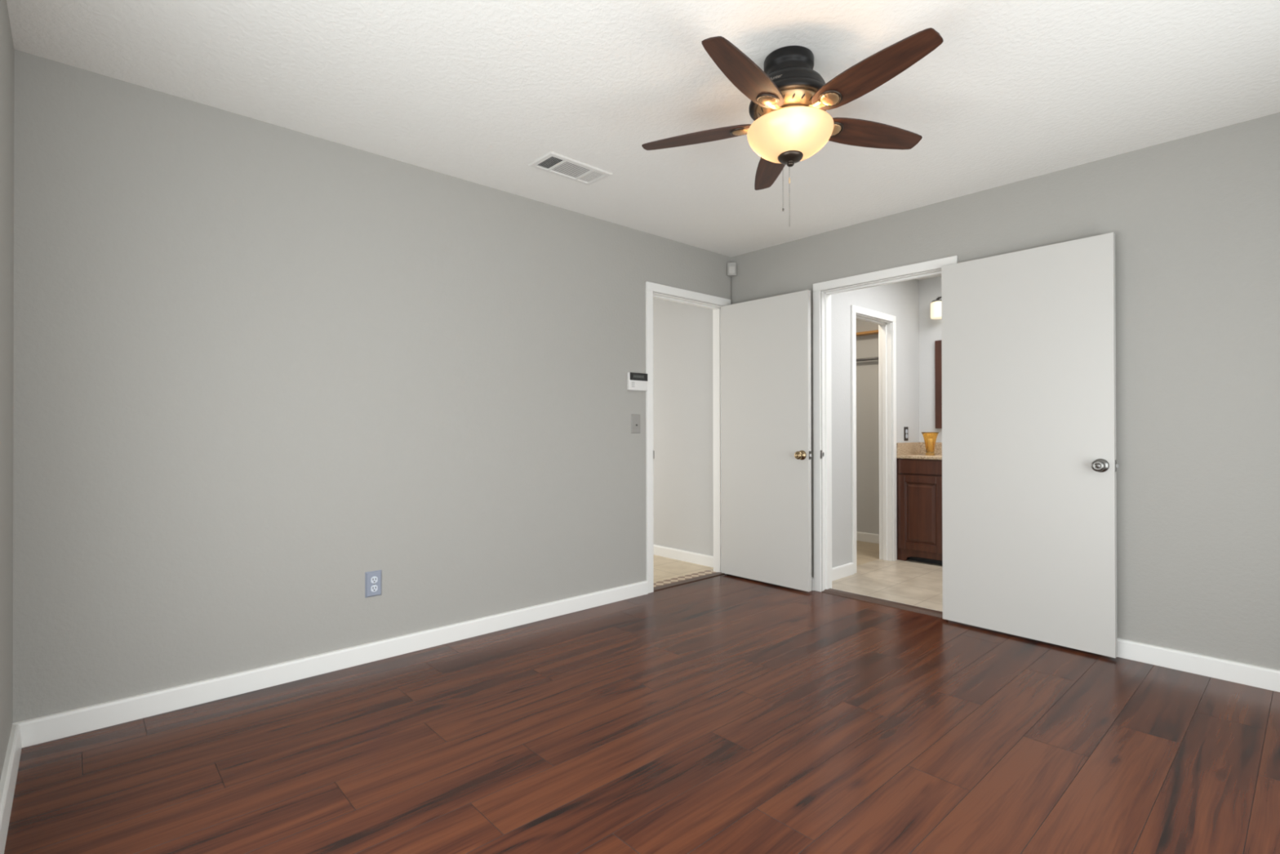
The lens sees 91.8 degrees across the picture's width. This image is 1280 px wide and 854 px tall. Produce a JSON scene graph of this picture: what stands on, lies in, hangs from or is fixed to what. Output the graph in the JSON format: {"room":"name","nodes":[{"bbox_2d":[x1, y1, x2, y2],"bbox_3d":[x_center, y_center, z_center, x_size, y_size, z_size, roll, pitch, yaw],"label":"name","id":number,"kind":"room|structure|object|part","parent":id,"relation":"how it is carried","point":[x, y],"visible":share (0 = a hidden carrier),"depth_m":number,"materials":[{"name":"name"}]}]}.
{"room":"empty bedroom","nodes":[
{"label":"empty bedroom","id":0,"kind":"room"},
{"bbox_2d":[0,0,13,779],"bbox_3d":[-1.016,-0.110,0.789,0.120,2.440,3.620,0,0,-42],"label":"wall","id":1,"kind":"structure","parent":0,"point":[6,46],"depth_m":1.95,"materials":[{"name":"grey paint"}]},
{"bbox_2d":[0,724,22,853],"bbox_3d":[-0.953,1.067,0.824,0.024,0.086,3.596,0,0,-42],"label":"baseboard","id":2,"kind":"structure","parent":1,"relation":"attached to","point":[11,766],"depth_m":1.85,"materials":[{"name":"white paint"}]},
{"bbox_2d":[12,49,731,722],"bbox_3d":[-0.808,-0.099,3.503,4.080,2.440,0.115,0,0,-42],"label":"wall","id":3,"kind":"structure","parent":0,"point":[260,369],"depth_m":2.74,"materials":[{"name":"grey paint"}]},
{"bbox_2d":[12,580,648,747],"bbox_3d":[-1.067,1.077,3.167,3.010,0.086,0.024,0,0,-42],"label":"baseboard","id":4,"kind":"structure","parent":3,"relation":"attached to","point":[38,730],"depth_m":2.71,"materials":[{"name":"white paint"}]},
{"bbox_2d":[364,569,382,597],"bbox_3d":[-1.280,0.754,2.983,0.077,0.122,0.013,0,0,-42],"label":"wall outlet","id":5,"kind":"object","parent":3,"relation":"attached to","point":[373,580],"visible":1,"depth_m":2.98,"materials":[{"name":"grey plastic"}]},
{"bbox_2d":[370,584,377,591],"bbox_3d":[-1.277,0.774,2.980,0.031,0.033,0.004,0,0,-42],"label":"receptacle","id":6,"kind":"object","parent":5,"relation":"attached to","point":[374,588],"depth_m":2.98,"materials":[{"name":"white plastic"}]},
{"bbox_2d":[370,576,377,582],"bbox_3d":[-1.277,0.734,2.980,0.031,0.033,0.004,0,0,-42],"label":"receptacle","id":7,"kind":"object","parent":5,"relation":"attached to","point":[373,579],"depth_m":2.98,"materials":[{"name":"white plastic"}]},
{"bbox_2d":[631,413,639,433],"bbox_3d":[-0.023,-0.022,4.128,0.079,0.127,0.017,0,0,-42],"label":"switch plate","id":8,"kind":"object","parent":3,"relation":"attached to","point":[635,418],"visible":1,"depth_m":4.12,"materials":[{"name":"grey plastic"}]},
{"bbox_2d":[626,372,647,391],"bbox_3d":[-0.017,-0.301,4.128,0.166,0.117,0.027,0,0,-42],"label":"alarm keypad","id":9,"kind":"object","parent":3,"relation":"attached to","point":[635,381],"visible":1,"depth_m":4.11,"materials":[{"name":"white plastic"}]},
{"bbox_2d":[645,281,730,593],"bbox_3d":[0.333,0.070,4.528,0.886,2.105,0.134,0,0,-42],"label":"door frame","id":10,"kind":"structure","parent":3,"relation":"attached to","point":[651,287],"depth_m":4.38,"materials":[{"name":"white paint"}]},
{"bbox_2d":[720,289,812,591],"bbox_3d":[0.886,0.094,4.450,0.142,2.028,0.772,0,0,-42],"label":"door","id":11,"kind":"structure","parent":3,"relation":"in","point":[766,426],"depth_m":4.41,"materials":[{"name":"grey paint"}]},
{"bbox_3d":[1.076,0.190,4.181,0.060,0.066,0.066,0,0,-42],"label":"knob","id":12,"kind":"part","parent":11,"relation":"part of","materials":[{"name":"gold metal"}]},
{"bbox_2d":[4,573,1279,853],"bbox_3d":[0.476,1.138,2.139,3.908,0.050,3.620,0,0,-42],"label":"floor","id":13,"kind":"structure","parent":0,"point":[725,713],"depth_m":2.12,"materials":[{"name":"brown wood"}]},
{"bbox_2d":[653,572,724,591],"bbox_3d":[0.347,1.145,4.511,0.766,0.056,0.062,0,0,-42],"label":"threshold","id":14,"kind":"object","parent":13,"relation":"on","point":[691,580],"visible":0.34,"depth_m":4.50,"materials":[{"name":"brown"}]},
{"bbox_2d":[822,587,942,617],"bbox_3d":[1.547,1.138,3.941,0.102,0.061,0.826,0,0,-42],"label":"threshold","id":15,"kind":"object","parent":13,"relation":"on","point":[935,613],"visible":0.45,"depth_m":3.92,"materials":[{"name":"brown"}]},
{"bbox_2d":[6,0,1279,279],"bbox_3d":[0.408,-1.371,3.714,6.160,0.100,6.260,0,0,-42],"label":"ceiling","id":16,"kind":"structure","parent":0,"point":[477,91],"depth_m":2.38,"materials":[{"name":"white paint"}]},
{"bbox_2d":[527,151,613,185],"bbox_3d":[-0.353,-1.316,3.177,0.388,0.009,0.204,0,0,-42],"label":"ceiling vent","id":17,"kind":"object","parent":16,"relation":"in","point":[553,162],"visible":1,"depth_m":3.16,"materials":[{"name":"white metal"}]},
{"bbox_2d":[641,27,943,226],"bbox_3d":[0.543,-1.024,2.202,1.061,0.604,1.052,0,0,-42],"label":"ceiling fan","id":18,"kind":"object","parent":16,"relation":"hanging from","point":[790,100],"visible":1,"depth_m":2.12,"materials":[{"name":"brown wood"}]},
{"bbox_3d":[0.220,-1.092,2.344,0.438,0.006,0.125,-1,9,19],"label":"blade","id":19,"kind":"part","parent":18,"relation":"part of","materials":[{"name":"brown wood"}]},
{"bbox_3d":[0.335,-1.113,1.966,0.125,0.006,0.438,12,5,37],"label":"blade","id":20,"kind":"part","parent":18,"relation":"part of","materials":[{"name":"brown wood"}]},
{"bbox_3d":[0.545,-1.082,2.571,0.125,0.006,0.438,-12,-3,0],"label":"blade","id":21,"kind":"part","parent":18,"relation":"part of","materials":[{"name":"brown wood"}]},
{"bbox_3d":[0.517,-0.874,2.243,0.002,0.178,0.003,0,0,-42],"label":"pull chain","id":22,"kind":"part","parent":18,"relation":"part of","materials":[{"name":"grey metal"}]},
{"bbox_3d":[0.539,-1.021,2.232,0.303,0.109,0.303,0,0,-42],"label":"lamp shade","id":23,"kind":"part","parent":18,"relation":"part of","materials":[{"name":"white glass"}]},
{"bbox_3d":[0.861,-1.097,2.332,0.438,0.006,0.125,0,-15,-17],"label":"blade","id":24,"kind":"part","parent":18,"relation":"part of","materials":[{"name":"brown wood"}]},
{"bbox_3d":[0.731,-1.116,1.958,0.125,0.006,0.438,16,-12,-33],"label":"blade","id":25,"kind":"part","parent":18,"relation":"part of","materials":[{"name":"brown wood"}]},
{"bbox_2d":[653,554,713,582],"bbox_3d":[-0.879,1.152,5.093,2.040,0.050,2.228,0,0,-42],"label":"floor","id":26,"kind":"structure","parent":0,"point":[664,568],"depth_m":4.93,"materials":[{"name":"beige tile"}]},
{"bbox_2d":[653,569,716,586],"bbox_3d":[0.289,1.148,4.575,0.766,0.051,0.110,0,0,-42],"label":"tile border","id":27,"kind":"object","parent":26,"relation":"on","point":[708,571],"depth_m":4.60,"materials":[{"name":"tile"}]},
{"bbox_2d":[831,279,919,581],"bbox_3d":[1.839,-0.098,5.014,1.710,2.440,0.134,0,0,-42],"label":"wall","id":28,"kind":"structure","parent":0,"point":[900,300],"depth_m":4.74,"materials":[{"name":"grey paint"}]},
{"bbox_2d":[850,305,897,573],"bbox_3d":[1.851,0.094,5.029,0.722,2.056,0.126,0,0,-42],"label":"door frame","id":29,"kind":"structure","parent":28,"relation":"attached to","point":[886,330],"depth_m":5.21,"materials":[{"name":"white paint"}]},
{"bbox_2d":[903,426,908,440],"bbox_3d":[2.308,0.059,5.376,0.072,0.120,0.009,0,0,-42],"label":"wall outlet","id":30,"kind":"object","parent":28,"relation":"attached to","point":[905,428],"visible":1,"depth_m":5.37,"materials":[{"name":"grey metal"}]},
{"bbox_2d":[831,540,942,611],"bbox_3d":[2.164,1.146,4.771,1.892,0.050,3.200,0,0,-42],"label":"floor","id":31,"kind":"structure","parent":0,"point":[911,582],"depth_m":4.54,"materials":[{"name":"beige tile"}]},
{"bbox_2d":[896,457,942,564],"bbox_3d":[2.738,0.692,4.950,0.460,0.858,1.208,0,0,-42],"label":"vanity cabinet","id":32,"kind":"object","parent":31,"relation":"on","point":[919,481],"visible":0.27,"depth_m":5.10,"materials":[{"name":"brown wood"}]},
{"bbox_2d":[896,442,942,459],"bbox_3d":[2.741,0.197,4.942,0.466,0.130,1.228,0,0,-42],"label":"countertop","id":33,"kind":"structure","parent":32,"relation":"on","point":[904,450],"depth_m":5.34,"materials":[{"name":"beige stone"}]},
{"bbox_2d":[920,431,939,455],"bbox_3d":[2.460,0.141,5.260,0.140,0.194,0.140,0,0,-42],"label":"glass vase","id":34,"kind":"object","parent":33,"relation":"on","point":[930,437],"visible":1,"depth_m":5.22,"materials":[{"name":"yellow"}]},
{"bbox_3d":[2.307,0.329,5.099,0.018,0.115,0.370,0,0,-42],"label":"drawer","id":35,"kind":"part","parent":32,"relation":"part of","materials":[{"name":"brown wood"}]},
{"bbox_2d":[856,275,942,533],"bbox_3d":[2.843,-0.098,5.396,0.290,2.440,3.200,0,0,-42],"label":"wall","id":36,"kind":"structure","parent":0,"point":[867,346],"depth_m":6.05,"materials":[{"name":"grey paint"}]},
{"bbox_2d":[856,329,878,336],"bbox_3d":[2.130,-0.915,6.144,0.100,0.022,1.140,0,0,-42],"label":"closet shelf","id":37,"kind":"object","parent":36,"relation":"attached to","point":[876,331],"visible":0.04,"depth_m":6.01,"materials":[{"name":"brown wood"}]},
{"bbox_2d":[856,356,878,361],"bbox_3d":[2.130,-0.659,6.143,0.060,0.060,1.138,0,0,-42],"label":"closet rod","id":38,"kind":"object","parent":36,"relation":"attached to","point":[876,357],"visible":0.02,"depth_m":6.04,"materials":[{"name":"grey metal"}]},
{"bbox_2d":[856,531,879,543],"bbox_3d":[2.161,1.083,6.162,0.024,0.086,1.140,0,0,-42],"label":"baseboard","id":39,"kind":"structure","parent":36,"relation":"attached to","point":[861,536],"depth_m":6.07,"materials":[{"name":"white paint"}]},
{"bbox_2d":[920,442,942,454],"bbox_3d":[2.913,0.185,5.085,0.020,0.104,1.208,0,0,-42],"label":"backsplash","id":40,"kind":"structure","parent":36,"relation":"attached to","point":[938,448],"depth_m":5.42,"materials":[{"name":"beige stone"}]},
{"bbox_2d":[930,296,941,319],"bbox_3d":[2.833,-1.053,5.074,0.159,0.233,0.870,0,0,-42],"label":"vanity light","id":41,"kind":"object","parent":36,"relation":"attached to","point":[935,305],"visible":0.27,"depth_m":5.30,"materials":[{"name":"white glass"}]},
{"bbox_2d":[934,340,942,428],"bbox_3d":[2.900,-0.373,5.098,0.026,0.769,0.920,0,0,-42],"label":"wall mirror","id":42,"kind":"object","parent":36,"relation":"attached to","point":[938,344],"visible":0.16,"depth_m":5.41,"materials":[{"name":"brown glass"}]},
{"bbox_2d":[653,112,1279,670],"bbox_3d":[1.164,-0.099,4.396,0.120,2.440,6.020,0,0,-42],"label":"wall","id":43,"kind":"structure","parent":0,"point":[1194,220],"depth_m":2.90,"materials":[{"name":"grey paint"}]},
{"bbox_2d":[653,544,713,567],"bbox_3d":[-0.114,1.086,5.750,0.024,0.086,2.285,0,0,-42],"label":"baseboard","id":44,"kind":"structure","parent":43,"relation":"attached to","point":[663,551],"depth_m":5.21,"materials":[{"name":"white paint"}]},
{"bbox_2d":[727,262,736,304],"bbox_3d":[0.706,-0.484,4.761,0.062,1.549,0.062,0,0,-42],"label":"sensor","id":45,"kind":"object","parent":43,"relation":"attached to","point":[731,267],"visible":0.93,"depth_m":4.75,"materials":[{"name":"grey plastic"}]},
{"bbox_3d":[0.708,-0.436,4.795,0.007,1.452,0.015,0,0,3],"label":"cord","id":46,"kind":"part","parent":45,"relation":"part of","materials":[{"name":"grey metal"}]},
{"bbox_2d":[811,577,813,590],"bbox_3d":[0.947,1.079,4.525,0.024,0.086,0.727,0,0,-42],"label":"baseboard","id":47,"kind":"structure","parent":43,"relation":"attached to","point":[812,578],"depth_m":4.25,"materials":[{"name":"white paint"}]},
{"bbox_2d":[813,255,957,591],"bbox_3d":[1.554,0.067,3.953,0.138,2.103,0.942,0,0,-42],"label":"door frame","id":48,"kind":"structure","parent":43,"relation":"attached to","point":[821,300],"depth_m":4.24,"materials":[{"name":"white paint"}]},
{"bbox_2d":[941,232,1119,657],"bbox_3d":[2.012,0.087,3.267,0.142,2.028,0.820,0,0,-40],"label":"door","id":49,"kind":"structure","parent":43,"relation":"in","point":[1029,465],"depth_m":3.21,"materials":[{"name":"grey paint"}]},
{"bbox_3d":[2.202,0.186,2.976,0.060,0.066,0.066,0,0,-40],"label":"knob","id":50,"kind":"part","parent":49,"relation":"part of","materials":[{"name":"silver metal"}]},
{"bbox_2d":[1117,637,1279,692],"bbox_3d":[2.483,1.069,2.837,0.024,0.086,1.949,0,0,-42],"label":"baseboard","id":51,"kind":"structure","parent":43,"relation":"attached to","point":[1253,675],"depth_m":2.78,"materials":[{"name":"white paint"}]}
]}

